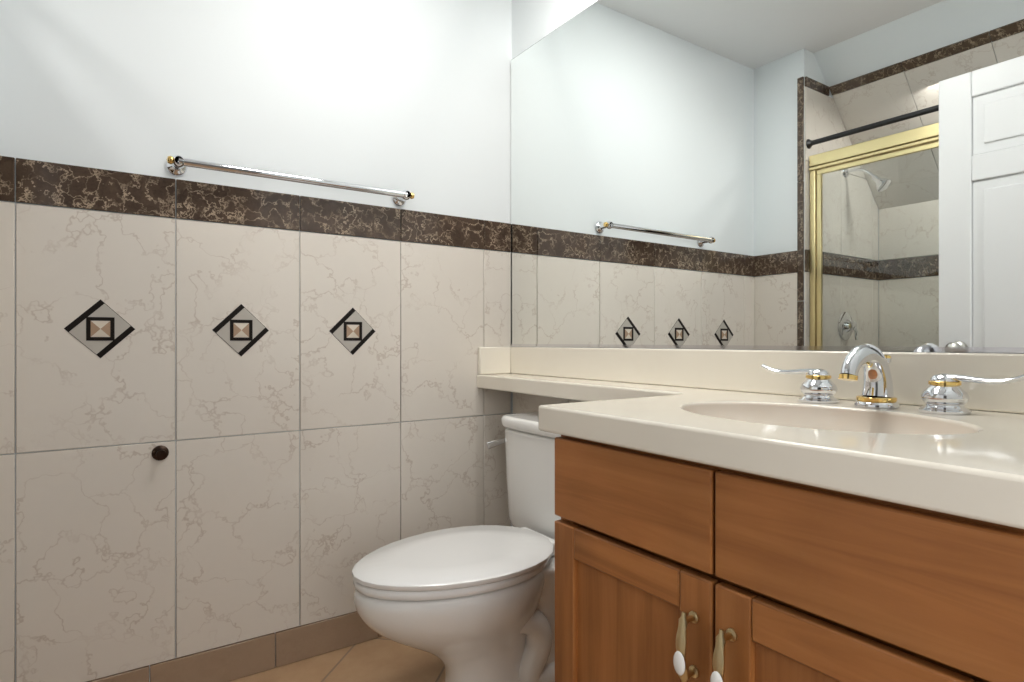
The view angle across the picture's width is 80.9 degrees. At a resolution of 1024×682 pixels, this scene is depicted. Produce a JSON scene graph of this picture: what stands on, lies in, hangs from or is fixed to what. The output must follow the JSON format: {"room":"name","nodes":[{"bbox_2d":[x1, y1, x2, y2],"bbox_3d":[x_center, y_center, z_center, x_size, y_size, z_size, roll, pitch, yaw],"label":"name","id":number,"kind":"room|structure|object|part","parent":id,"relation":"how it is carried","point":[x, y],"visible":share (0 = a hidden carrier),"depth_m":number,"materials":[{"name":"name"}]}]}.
{"room":"bathroom","nodes":[
{"label":"bathroom","id":0,"kind":"room"},
{"bbox_2d":[0,0,511,681],"bbox_3d":[-1.014,-0.230,1.713,2.620,2.460,0.133,0,0,-34],"label":"wall","id":1,"kind":"structure","parent":0,"point":[274,496],"depth_m":1.77,"materials":[{"name":"beige tile"}]},
{"bbox_3d":[-1.087,-0.032,1.585,0.062,0.062,0.004,0,0,-34],"label":"frame","id":2,"kind":"part","parent":1,"relation":"part of","materials":[{"name":"black"}]},
{"bbox_2d":[151,445,168,460],"bbox_3d":[-0.966,0.310,1.650,0.042,0.041,0.034,0,0,-34],"label":"handle","id":3,"kind":"object","parent":1,"relation":"attached to","point":[159,452],"visible":1,"depth_m":1.65,"materials":[{"name":"brown metal"}]},
{"bbox_3d":[-0.802,-0.032,1.779,0.062,0.062,0.004,0,0,-34],"label":"frame","id":4,"kind":"part","parent":1,"relation":"part of","materials":[{"name":"black"}]},
{"bbox_2d":[165,155,413,205],"bbox_3d":[-0.647,-0.492,1.851,0.731,0.054,0.078,0,0,-34],"label":"towel rail","id":5,"kind":"object","parent":1,"relation":"attached to","point":[176,165],"visible":1,"depth_m":1.78,"materials":[{"name":"silver metal"}]},
{"bbox_3d":[-0.522,-0.032,1.971,0.062,0.062,0.004,0,0,-34],"label":"frame","id":6,"kind":"part","parent":1,"relation":"part of","materials":[{"name":"black"}]},
{"bbox_2d":[228,636,444,681],"bbox_3d":[-0.173,1.040,0.479,2.620,0.080,3.120,0,0,-34],"label":"floor","id":7,"kind":"structure","parent":0,"point":[381,659],"depth_m":1.84,"materials":[{"name":"beige tile"}]},
{"bbox_2d":[352,412,560,681],"bbox_3d":[-0.061,0.623,1.687,0.795,0.755,0.562,0,0,-34],"label":"toilet","id":8,"kind":"object","parent":7,"relation":"on","point":[470,603],"visible":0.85,"depth_m":1.56,"materials":[{"name":"white ceramic"}]},
{"bbox_3d":[-0.146,0.804,1.611,0.567,0.392,0.374,0,0,-34],"label":"bowl","id":9,"kind":"part","parent":8,"relation":"part of","materials":[{"name":"white ceramic"}]},
{"bbox_3d":[-0.148,0.571,1.610,0.564,0.025,0.394,0,0,-34],"label":"seat lid","id":10,"kind":"part","parent":8,"relation":"part of","materials":[{"name":"white plastic"}]},
{"bbox_3d":[0.184,0.265,1.836,0.222,0.040,0.532,0,0,-34],"label":"tank lid","id":11,"kind":"part","parent":8,"relation":"part of","materials":[{"name":"white ceramic"}]},
{"bbox_3d":[0.184,0.447,1.836,0.206,0.323,0.511,0,0,-34],"label":"tank","id":12,"kind":"part","parent":8,"relation":"part of","materials":[{"name":"white ceramic"}]},
{"bbox_2d":[477,343,1023,681],"bbox_3d":[0.232,0.502,1.429,0.634,0.996,1.748,0,0,-34],"label":"bathroom vanity","id":13,"kind":"object","parent":7,"relation":"on","point":[855,514],"visible":1,"depth_m":0.86,"materials":[{"name":"brown wood"}]},
{"bbox_3d":[0.193,0.608,1.013,0.006,0.409,0.246,0,0,-34],"label":"door panel","id":14,"kind":"part","parent":13,"relation":"part of","materials":[{"name":"brown wood"}]},
{"bbox_3d":[0.190,0.260,1.011,0.018,0.150,0.362,0,0,-34],"label":"drawer","id":15,"kind":"part","parent":13,"relation":"part of","materials":[{"name":"brown wood"}]},
{"bbox_2d":[761,364,839,403],"bbox_3d":[0.608,0.088,1.269,0.077,0.074,0.158,0,0,-34],"label":"handle","id":16,"kind":"object","parent":13,"relation":"on","point":[818,388],"depth_m":1.22,"materials":[{"name":"silver metal"}]},
{"bbox_3d":[0.399,0.608,0.710,0.006,0.409,0.246,0,0,-34],"label":"door panel","id":17,"kind":"part","parent":13,"relation":"part of","materials":[{"name":"brown wood"}]},
{"bbox_2d":[838,343,899,408],"bbox_3d":[0.664,0.064,1.122,0.172,0.120,0.075,0,0,-34],"label":"faucet","id":18,"kind":"object","parent":13,"relation":"on","point":[877,392],"depth_m":1.12,"materials":[{"name":"silver metal"}]},
{"bbox_3d":[0.397,0.260,0.709,0.018,0.150,0.362,0,0,-34],"label":"drawer","id":19,"kind":"part","parent":13,"relation":"part of","materials":[{"name":"brown wood"}]},
{"bbox_2d":[918,373,1023,414],"bbox_3d":[0.780,0.088,1.016,0.077,0.074,0.158,0,0,-34],"label":"handle","id":20,"kind":"object","parent":13,"relation":"on","point":[944,395],"depth_m":1.02,"materials":[{"name":"silver metal"}]},
{"bbox_2d":[512,0,1023,526],"bbox_3d":[0.889,-0.230,1.131,0.131,2.460,3.000,0,0,-34],"label":"wall","id":21,"kind":"structure","parent":0,"point":[534,22],"depth_m":2.20,"materials":[{"name":"white paint"}]},
{"bbox_2d":[477,346,1023,425],"bbox_3d":[0.429,0.073,1.563,0.158,0.103,1.748,0,0,-34],"label":"backsplash","id":22,"kind":"structure","parent":21,"relation":"attached to","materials":[{"name":"beige stone"}]},
{"bbox_2d":[511,0,1023,352],"bbox_3d":[0.489,-0.536,1.612,0.008,1.115,1.751,0,0,-34],"label":"mirror","id":23,"kind":"object","parent":21,"relation":"attached to","point":[833,175],"visible":1,"depth_m":1.42,"materials":[{"name":"silver mirror"}]}
]}

